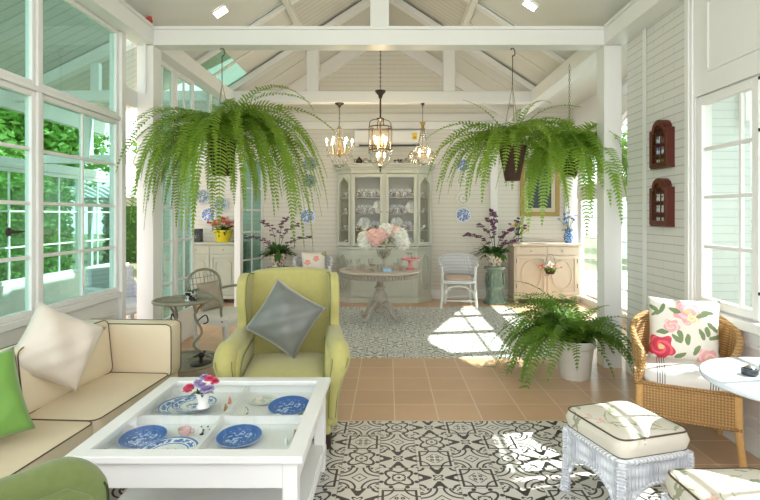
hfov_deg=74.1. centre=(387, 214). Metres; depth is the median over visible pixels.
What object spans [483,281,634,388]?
potted fern
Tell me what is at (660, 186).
upper cabinet
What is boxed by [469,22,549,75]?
trim
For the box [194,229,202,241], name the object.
coffee maker
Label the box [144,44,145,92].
trim
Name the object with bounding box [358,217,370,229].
plate
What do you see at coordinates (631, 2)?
trim
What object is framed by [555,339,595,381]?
pot
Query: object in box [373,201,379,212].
plate
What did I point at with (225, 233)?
flower pot
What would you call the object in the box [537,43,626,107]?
wall
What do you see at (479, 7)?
trim
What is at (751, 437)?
baseboard
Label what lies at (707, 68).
trim
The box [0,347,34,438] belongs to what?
cushion
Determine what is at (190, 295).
planter
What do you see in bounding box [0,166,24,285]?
window
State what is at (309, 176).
wall plate
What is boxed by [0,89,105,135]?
trim
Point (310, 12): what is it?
ceiling
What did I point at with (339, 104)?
crystal chandelier
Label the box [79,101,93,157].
trim
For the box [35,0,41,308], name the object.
trim
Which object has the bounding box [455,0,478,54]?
trim
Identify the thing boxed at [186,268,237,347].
armchair
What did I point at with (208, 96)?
trim
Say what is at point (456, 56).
trim
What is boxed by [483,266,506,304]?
plant stand
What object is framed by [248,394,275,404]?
plate
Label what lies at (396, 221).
plate
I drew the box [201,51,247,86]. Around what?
window
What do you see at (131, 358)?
sofa
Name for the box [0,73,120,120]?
trim
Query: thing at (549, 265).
flower basket
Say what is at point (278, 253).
orchid pot
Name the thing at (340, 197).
shelf
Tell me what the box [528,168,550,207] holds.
painting
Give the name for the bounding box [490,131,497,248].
trim
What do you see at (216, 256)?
sideboard
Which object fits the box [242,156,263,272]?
door
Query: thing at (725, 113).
wall
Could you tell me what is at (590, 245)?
ground
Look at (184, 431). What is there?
teacup
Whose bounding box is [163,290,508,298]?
baseboard
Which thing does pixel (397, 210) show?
teapot
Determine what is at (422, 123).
chandelier
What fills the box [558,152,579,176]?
basket
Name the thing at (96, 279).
garden chair
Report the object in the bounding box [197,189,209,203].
wall plate
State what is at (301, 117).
trim
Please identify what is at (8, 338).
wall
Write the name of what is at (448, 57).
trim
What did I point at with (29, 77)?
window
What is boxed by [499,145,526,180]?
basket
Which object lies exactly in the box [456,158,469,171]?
wall plate
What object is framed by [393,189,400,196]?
teapot
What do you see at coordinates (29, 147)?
window
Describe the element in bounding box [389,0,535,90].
beam
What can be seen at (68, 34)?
ceiling
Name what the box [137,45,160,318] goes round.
column
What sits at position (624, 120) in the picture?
window
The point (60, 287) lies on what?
wall
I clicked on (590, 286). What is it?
terrace
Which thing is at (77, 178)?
window
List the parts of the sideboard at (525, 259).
drawer, door, oval moulding, moulding, drawer, door, oval moulding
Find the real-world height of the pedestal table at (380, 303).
0.697 m
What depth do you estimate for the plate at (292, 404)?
2.62 m
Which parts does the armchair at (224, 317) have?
leg, arm, seat frame, leg, arm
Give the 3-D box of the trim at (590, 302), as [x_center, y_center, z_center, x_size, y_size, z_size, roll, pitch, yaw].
[3.250,1.400,6.650,0.100,0.100,4.100,0,0,0]
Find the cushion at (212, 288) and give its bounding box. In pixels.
[197,280,223,311]
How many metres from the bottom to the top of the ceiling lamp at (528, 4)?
0.100 m
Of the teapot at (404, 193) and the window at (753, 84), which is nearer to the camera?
the window at (753, 84)
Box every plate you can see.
[118,425,167,448]
[140,436,197,448]
[157,395,209,414]
[171,395,216,410]
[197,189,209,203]
[200,207,215,222]
[214,197,228,211]
[216,424,261,447]
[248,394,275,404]
[268,395,308,414]
[300,208,314,223]
[301,192,314,205]
[302,174,316,187]
[303,157,316,170]
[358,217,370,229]
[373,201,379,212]
[391,217,403,227]
[403,221,411,229]
[405,201,413,212]
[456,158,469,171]
[456,175,469,187]
[456,192,469,204]
[456,207,470,222]
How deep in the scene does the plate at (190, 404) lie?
2.61 m
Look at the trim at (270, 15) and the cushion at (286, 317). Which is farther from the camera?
the trim at (270, 15)
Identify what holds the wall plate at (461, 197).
attached to the wall at (399, 72)
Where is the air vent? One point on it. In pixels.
(359, 145)
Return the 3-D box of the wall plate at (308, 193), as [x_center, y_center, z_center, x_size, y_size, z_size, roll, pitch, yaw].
[-1.385,-0.275,8.685,0.240,0.240,0.021,0,0,0]
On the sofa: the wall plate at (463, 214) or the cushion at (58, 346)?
the cushion at (58, 346)
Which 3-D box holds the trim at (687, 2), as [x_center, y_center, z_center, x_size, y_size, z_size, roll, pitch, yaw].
[2.193,-0.080,3.683,0.014,3.060,0.035,0,0,0]
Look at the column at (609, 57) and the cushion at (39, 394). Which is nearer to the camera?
the cushion at (39, 394)
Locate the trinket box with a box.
[383,268,390,271]
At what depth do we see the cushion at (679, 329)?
3.23 m
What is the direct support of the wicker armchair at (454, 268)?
on the floor
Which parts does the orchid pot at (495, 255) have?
pot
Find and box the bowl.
[393,159,401,162]
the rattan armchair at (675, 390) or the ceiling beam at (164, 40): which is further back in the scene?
the ceiling beam at (164, 40)
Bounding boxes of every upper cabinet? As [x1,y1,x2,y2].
[649,120,674,169]
[649,178,674,226]
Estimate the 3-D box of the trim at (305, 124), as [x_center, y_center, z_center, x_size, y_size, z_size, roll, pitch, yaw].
[-0.040,-1.545,8.675,4.680,0.130,0.050,0,0,0]
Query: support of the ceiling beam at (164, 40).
attached to the wall at (665, 36)
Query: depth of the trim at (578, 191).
8.15 m
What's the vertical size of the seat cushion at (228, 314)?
0.080 m
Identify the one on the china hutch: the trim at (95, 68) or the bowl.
the bowl
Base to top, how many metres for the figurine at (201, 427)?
0.040 m
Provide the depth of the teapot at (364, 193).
8.42 m
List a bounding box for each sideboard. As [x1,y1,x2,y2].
[179,241,246,298]
[507,242,581,302]
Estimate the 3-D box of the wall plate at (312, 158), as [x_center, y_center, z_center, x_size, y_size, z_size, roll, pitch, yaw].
[-1.345,-0.880,8.685,0.250,0.250,0.022,0,0,0]
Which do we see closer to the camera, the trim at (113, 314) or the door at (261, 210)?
the trim at (113, 314)
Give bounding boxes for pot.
[206,216,233,241]
[244,217,311,266]
[462,208,522,266]
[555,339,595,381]
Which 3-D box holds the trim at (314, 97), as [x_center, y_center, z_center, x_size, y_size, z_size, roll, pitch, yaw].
[-0.080,-1.690,7.250,4.560,0.160,0.160,0,0,0]
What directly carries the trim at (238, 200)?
on the floor
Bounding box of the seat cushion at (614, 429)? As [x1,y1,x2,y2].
[566,401,689,457]
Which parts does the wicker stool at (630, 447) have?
leg, leg, leg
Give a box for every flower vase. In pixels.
[182,374,219,409]
[357,223,410,269]
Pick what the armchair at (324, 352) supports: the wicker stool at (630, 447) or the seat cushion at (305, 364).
the seat cushion at (305, 364)
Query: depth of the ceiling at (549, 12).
5.88 m
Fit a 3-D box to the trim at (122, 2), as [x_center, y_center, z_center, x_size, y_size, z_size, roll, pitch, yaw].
[-2.220,-1.778,1.870,0.024,0.035,5.740,0,0,0]
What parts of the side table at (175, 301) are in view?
leg, leg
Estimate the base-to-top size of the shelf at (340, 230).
0.014 m
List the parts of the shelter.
post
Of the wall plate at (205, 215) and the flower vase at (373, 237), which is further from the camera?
the wall plate at (205, 215)
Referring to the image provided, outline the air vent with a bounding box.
[359,145,421,145]
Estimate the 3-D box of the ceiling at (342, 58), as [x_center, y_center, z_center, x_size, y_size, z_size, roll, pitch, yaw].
[-1.230,-2.408,8.665,2.300,1.748,0.070,0,0,0]
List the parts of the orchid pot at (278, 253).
pot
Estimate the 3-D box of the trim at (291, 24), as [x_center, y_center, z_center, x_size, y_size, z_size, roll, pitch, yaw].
[-1.750,-2.192,6.630,1.100,0.735,0.060,0,0,0]
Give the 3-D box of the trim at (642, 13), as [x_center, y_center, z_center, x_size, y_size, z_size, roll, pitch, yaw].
[2.143,-1.697,3.825,0.195,0.170,9.650,0,0,0]
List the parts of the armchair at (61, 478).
arm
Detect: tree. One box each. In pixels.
[0,108,108,202]
[131,133,136,180]
[622,124,626,223]
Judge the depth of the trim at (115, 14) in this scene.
4.67 m
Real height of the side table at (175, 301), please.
0.710 m
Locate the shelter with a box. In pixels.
[66,187,136,265]
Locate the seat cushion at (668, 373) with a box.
[643,353,727,391]
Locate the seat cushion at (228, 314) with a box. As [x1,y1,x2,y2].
[196,306,237,322]
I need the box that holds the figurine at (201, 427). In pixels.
[199,426,204,434]
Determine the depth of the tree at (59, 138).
15.25 m
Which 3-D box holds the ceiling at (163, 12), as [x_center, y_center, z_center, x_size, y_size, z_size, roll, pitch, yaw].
[-1.805,-2.192,2.475,1.230,0.850,6.950,0,0,0]
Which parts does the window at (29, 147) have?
sash handle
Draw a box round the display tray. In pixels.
[108,392,311,448]
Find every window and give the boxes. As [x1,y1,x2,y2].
[0,0,34,84]
[0,80,34,323]
[0,156,105,277]
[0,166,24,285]
[42,0,117,115]
[42,94,117,308]
[84,177,108,270]
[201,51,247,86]
[580,196,596,300]
[622,115,626,180]
[622,194,626,312]
[697,75,759,320]
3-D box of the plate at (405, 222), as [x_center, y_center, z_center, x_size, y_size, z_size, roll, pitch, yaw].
[0.340,0.173,8.595,0.156,0.152,0.040,0,0,-1]
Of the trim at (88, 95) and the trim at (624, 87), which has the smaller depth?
the trim at (624, 87)
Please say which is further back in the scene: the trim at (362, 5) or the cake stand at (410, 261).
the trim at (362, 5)
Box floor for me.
[109,280,759,499]
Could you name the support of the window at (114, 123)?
in the wall at (8, 338)
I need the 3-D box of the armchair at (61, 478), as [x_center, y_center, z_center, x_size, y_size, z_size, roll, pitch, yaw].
[-0.969,0.915,1.098,0.868,1.070,0.924,0,0,41]
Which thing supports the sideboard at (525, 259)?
on the floor
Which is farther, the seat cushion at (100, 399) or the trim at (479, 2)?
the trim at (479, 2)
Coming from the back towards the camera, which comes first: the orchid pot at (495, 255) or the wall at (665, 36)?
the orchid pot at (495, 255)
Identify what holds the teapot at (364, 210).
on the china hutch
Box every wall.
[0,263,128,315]
[0,298,117,348]
[163,51,576,289]
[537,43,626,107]
[573,77,751,180]
[627,0,759,432]
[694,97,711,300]
[712,95,749,306]
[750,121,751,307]
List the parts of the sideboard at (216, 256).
arched moulding, drawer, door, drawer, door, arched moulding, moulding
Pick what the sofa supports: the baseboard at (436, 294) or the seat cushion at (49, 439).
the seat cushion at (49, 439)
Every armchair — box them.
[0,456,108,499]
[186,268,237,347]
[213,267,349,448]
[292,254,333,271]
[438,253,478,308]
[629,309,746,466]
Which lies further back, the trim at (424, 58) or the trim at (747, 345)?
the trim at (424, 58)
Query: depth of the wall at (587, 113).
7.87 m
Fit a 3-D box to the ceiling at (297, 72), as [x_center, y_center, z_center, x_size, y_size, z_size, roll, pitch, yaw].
[-1.805,-2.192,8.010,1.230,0.850,1.420,0,0,0]
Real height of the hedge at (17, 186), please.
2.374 m
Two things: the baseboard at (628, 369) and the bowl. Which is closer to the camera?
the baseboard at (628, 369)
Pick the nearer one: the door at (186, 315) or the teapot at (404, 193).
the door at (186, 315)
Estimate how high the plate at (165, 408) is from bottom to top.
0.025 m
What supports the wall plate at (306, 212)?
attached to the wall at (399, 72)
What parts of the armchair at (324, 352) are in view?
arm, backrest, seat, leg, arm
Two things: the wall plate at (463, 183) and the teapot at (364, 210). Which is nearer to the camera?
the teapot at (364, 210)
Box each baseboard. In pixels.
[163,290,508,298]
[626,359,635,375]
[713,424,759,458]
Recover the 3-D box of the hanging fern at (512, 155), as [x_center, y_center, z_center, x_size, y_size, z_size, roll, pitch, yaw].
[1.167,-0.811,4.880,1.358,1.604,1.387,0,0,40]
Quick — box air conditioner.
[354,130,426,146]
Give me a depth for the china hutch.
8.29 m
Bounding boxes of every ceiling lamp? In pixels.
[211,4,229,18]
[521,0,538,12]
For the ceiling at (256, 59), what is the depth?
6.79 m
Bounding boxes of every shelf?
[117,441,323,499]
[340,197,428,198]
[340,230,428,230]
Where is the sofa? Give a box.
[0,319,180,477]
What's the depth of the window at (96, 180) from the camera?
8.99 m
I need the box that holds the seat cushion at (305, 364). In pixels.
[243,352,323,376]
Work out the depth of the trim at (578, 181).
8.47 m
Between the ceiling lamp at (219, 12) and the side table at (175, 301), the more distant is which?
the ceiling lamp at (219, 12)
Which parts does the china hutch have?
moulding, frame, glass door, cupboard door, moulding, waist moulding, cornice, panel, glass door, cupboard door, moulding, moulding, frame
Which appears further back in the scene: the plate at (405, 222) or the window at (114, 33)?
the plate at (405, 222)
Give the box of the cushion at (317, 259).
[301,252,325,268]
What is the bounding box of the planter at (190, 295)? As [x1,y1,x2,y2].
[183,288,197,301]
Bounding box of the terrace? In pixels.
[584,271,626,307]
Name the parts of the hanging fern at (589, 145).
chain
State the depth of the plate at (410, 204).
8.46 m
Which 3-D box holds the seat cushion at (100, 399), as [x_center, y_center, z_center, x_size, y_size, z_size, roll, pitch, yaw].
[-1.769,1.097,2.915,0.681,0.170,0.774,0,0,4]
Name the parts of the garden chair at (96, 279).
arm, backrest, seat, arm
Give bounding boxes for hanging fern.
[115,48,354,246]
[425,48,587,213]
[496,64,628,243]
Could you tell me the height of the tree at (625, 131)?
5.645 m
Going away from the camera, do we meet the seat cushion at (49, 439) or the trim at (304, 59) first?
the seat cushion at (49, 439)
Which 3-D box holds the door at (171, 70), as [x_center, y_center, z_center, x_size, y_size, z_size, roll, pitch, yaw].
[-2.350,-0.080,5.225,0.040,3.040,0.550,0,0,0]
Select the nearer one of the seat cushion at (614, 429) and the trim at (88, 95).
the seat cushion at (614, 429)
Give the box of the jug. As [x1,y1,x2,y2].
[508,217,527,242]
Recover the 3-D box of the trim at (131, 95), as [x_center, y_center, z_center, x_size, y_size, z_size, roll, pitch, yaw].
[-2.400,-1.090,4.615,0.060,0.160,0.290,0,0,0]
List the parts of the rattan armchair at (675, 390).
leg, leg, leg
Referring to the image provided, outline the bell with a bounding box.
[146,16,152,22]
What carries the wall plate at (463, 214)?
attached to the wall at (399, 72)
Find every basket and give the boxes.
[207,138,236,175]
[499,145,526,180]
[539,254,561,273]
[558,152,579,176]
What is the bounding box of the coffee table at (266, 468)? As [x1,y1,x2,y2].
[64,377,330,499]
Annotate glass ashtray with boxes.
[740,365,758,376]
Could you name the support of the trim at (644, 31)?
attached to the wall at (665, 36)
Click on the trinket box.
(384, 269)
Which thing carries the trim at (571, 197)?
attached to the wall at (399, 72)
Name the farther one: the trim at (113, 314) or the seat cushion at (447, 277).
the seat cushion at (447, 277)
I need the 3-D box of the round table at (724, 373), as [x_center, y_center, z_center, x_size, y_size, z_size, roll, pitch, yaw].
[1.800,1.087,2.220,0.730,0.725,0.730,0,0,0]
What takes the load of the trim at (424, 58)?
attached to the wall at (399, 72)
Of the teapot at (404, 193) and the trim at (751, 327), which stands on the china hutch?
the teapot at (404, 193)
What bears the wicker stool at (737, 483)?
on the floor
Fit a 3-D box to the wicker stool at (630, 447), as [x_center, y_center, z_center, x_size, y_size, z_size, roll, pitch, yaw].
[1.175,1.220,2.500,0.452,0.459,0.472,0,0,-16]
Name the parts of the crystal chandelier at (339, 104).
stem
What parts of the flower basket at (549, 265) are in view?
pot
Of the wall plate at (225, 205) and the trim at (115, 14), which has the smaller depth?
the trim at (115, 14)
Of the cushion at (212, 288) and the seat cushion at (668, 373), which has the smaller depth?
the seat cushion at (668, 373)
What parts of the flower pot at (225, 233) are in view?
pot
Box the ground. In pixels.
[66,234,626,279]
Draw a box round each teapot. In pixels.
[354,157,364,162]
[360,189,367,196]
[360,205,368,213]
[368,189,374,196]
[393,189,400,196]
[393,206,401,213]
[400,189,409,196]
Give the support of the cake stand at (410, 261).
on the pedestal table at (380, 303)
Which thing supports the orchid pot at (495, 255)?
on the plant stand at (494, 287)
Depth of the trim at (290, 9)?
6.19 m
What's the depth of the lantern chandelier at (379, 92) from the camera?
6.59 m
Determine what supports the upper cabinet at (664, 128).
attached to the wall at (665, 36)
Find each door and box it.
[161,60,174,319]
[175,69,193,341]
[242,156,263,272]
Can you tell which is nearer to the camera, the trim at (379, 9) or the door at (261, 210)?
the trim at (379, 9)
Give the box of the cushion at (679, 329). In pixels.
[647,296,720,361]
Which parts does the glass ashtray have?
lid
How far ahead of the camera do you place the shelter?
13.70 m
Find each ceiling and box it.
[0,0,181,121]
[124,0,281,58]
[225,9,291,73]
[240,51,305,104]
[293,0,467,64]
[455,0,630,106]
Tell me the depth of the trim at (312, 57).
7.18 m
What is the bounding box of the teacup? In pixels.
[178,426,194,436]
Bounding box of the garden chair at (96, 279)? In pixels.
[84,265,136,318]
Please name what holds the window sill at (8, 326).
on the wall at (8, 338)
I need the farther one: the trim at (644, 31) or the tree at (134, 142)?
the tree at (134, 142)
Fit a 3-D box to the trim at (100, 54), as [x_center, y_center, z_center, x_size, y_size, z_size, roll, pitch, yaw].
[-3.847,-2.364,6.960,2.695,1.327,0.120,0,0,0]
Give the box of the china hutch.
[333,163,435,302]
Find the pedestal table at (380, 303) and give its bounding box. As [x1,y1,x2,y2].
[339,265,420,322]
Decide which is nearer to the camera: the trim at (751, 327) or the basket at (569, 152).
the trim at (751, 327)
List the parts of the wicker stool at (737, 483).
leg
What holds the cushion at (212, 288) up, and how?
on the armchair at (224, 317)
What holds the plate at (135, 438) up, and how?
on the coffee table at (266, 468)
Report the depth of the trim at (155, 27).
4.75 m
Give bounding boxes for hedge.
[0,171,74,280]
[100,188,136,261]
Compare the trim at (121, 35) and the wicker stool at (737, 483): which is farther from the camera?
the trim at (121, 35)
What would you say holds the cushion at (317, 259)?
on the wicker armchair at (297, 262)
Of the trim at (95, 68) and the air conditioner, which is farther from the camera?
the air conditioner
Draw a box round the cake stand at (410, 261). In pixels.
[401,257,419,269]
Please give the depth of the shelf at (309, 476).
2.36 m
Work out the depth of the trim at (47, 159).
6.92 m
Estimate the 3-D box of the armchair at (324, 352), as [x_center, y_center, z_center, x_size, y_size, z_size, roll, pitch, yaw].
[-0.688,0.923,3.441,0.825,1.054,0.878,0,0,-7]
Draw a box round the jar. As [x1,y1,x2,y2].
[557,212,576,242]
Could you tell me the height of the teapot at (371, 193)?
0.136 m
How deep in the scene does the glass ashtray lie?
2.26 m
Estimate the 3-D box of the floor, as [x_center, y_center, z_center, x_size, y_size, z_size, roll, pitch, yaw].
[1.700,1.480,5.400,14.600,0.060,13.200,0,0,0]
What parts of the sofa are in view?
arm, arm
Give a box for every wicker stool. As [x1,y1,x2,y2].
[559,400,694,499]
[660,467,759,499]
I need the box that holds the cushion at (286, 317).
[244,278,325,357]
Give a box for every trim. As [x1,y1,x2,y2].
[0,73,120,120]
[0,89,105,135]
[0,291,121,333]
[9,90,207,101]
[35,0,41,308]
[43,39,136,86]
[43,155,207,163]
[74,0,250,108]
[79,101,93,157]
[90,62,101,89]
[94,311,115,318]
[109,31,125,318]
[117,0,153,27]
[126,86,136,107]
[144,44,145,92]
[153,26,604,29]
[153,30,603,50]
[194,2,282,60]
[196,0,298,64]
[206,94,211,115]
[213,23,293,75]
[227,91,540,103]
[229,0,369,90]
[234,139,241,306]
[255,57,305,90]
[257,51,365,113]
[274,114,520,120]
[277,121,518,128]
[281,0,320,70]
[306,51,319,90]
[370,0,388,25]
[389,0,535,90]
[401,51,516,122]
[442,51,454,90]
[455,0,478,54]
[455,55,510,90]
[463,0,565,63]
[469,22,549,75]
[478,1,567,59]
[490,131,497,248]
[507,0,683,120]
[564,121,573,242]
[576,183,626,197]
[577,176,580,294]
[580,295,626,322]
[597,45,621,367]
[604,0,636,27]
[622,83,626,95]
[642,28,646,310]
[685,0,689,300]
[705,0,759,72]
[719,312,759,335]
[743,342,759,424]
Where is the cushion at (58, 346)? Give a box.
[16,301,105,391]
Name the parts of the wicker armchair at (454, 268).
leg, leg, seat frame, leg, leg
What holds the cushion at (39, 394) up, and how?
on the sofa
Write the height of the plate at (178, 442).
0.022 m
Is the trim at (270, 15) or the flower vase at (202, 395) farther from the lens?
the trim at (270, 15)
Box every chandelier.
[325,102,353,168]
[368,52,391,171]
[409,103,435,164]
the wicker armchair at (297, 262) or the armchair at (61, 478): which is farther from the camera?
the wicker armchair at (297, 262)
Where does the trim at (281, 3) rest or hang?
attached to the ceiling at (256, 59)
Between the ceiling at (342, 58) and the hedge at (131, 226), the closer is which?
the ceiling at (342, 58)
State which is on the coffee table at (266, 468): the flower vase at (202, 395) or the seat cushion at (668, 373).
the flower vase at (202, 395)
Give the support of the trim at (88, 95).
attached to the ceiling at (68, 34)
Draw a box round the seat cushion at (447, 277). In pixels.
[444,274,472,280]
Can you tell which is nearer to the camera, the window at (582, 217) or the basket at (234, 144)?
the basket at (234, 144)
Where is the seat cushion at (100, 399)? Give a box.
[30,373,167,433]
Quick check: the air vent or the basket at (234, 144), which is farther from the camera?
the air vent
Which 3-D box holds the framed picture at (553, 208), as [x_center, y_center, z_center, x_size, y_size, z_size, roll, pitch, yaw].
[2.620,-0.470,8.681,0.680,0.980,0.035,0,0,0]
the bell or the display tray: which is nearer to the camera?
the display tray
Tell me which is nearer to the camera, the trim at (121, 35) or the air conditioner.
the trim at (121, 35)
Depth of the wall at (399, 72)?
8.70 m
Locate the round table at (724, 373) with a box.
[699,357,759,401]
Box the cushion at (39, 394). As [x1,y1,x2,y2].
[0,320,111,412]
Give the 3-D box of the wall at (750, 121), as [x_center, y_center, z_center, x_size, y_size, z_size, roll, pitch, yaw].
[4.375,-0.025,3.700,0.150,2.950,6.400,0,0,0]
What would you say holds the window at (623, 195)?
in the wall at (725, 113)
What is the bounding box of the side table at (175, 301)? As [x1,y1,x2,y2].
[151,294,214,373]
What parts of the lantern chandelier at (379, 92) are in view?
stem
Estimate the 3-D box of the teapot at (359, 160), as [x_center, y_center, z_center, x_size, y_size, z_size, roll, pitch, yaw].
[-0.475,-0.913,8.387,0.166,0.124,0.109,0,0,31]
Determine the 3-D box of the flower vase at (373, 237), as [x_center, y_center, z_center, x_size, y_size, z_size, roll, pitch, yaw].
[-0.058,0.427,6.903,0.746,0.645,0.353,0,0,-4]
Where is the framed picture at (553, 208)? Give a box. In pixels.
[520,159,559,215]
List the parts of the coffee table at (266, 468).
leg, leg, shelf rail, leg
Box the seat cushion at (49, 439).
[0,420,93,477]
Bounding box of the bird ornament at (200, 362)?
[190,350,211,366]

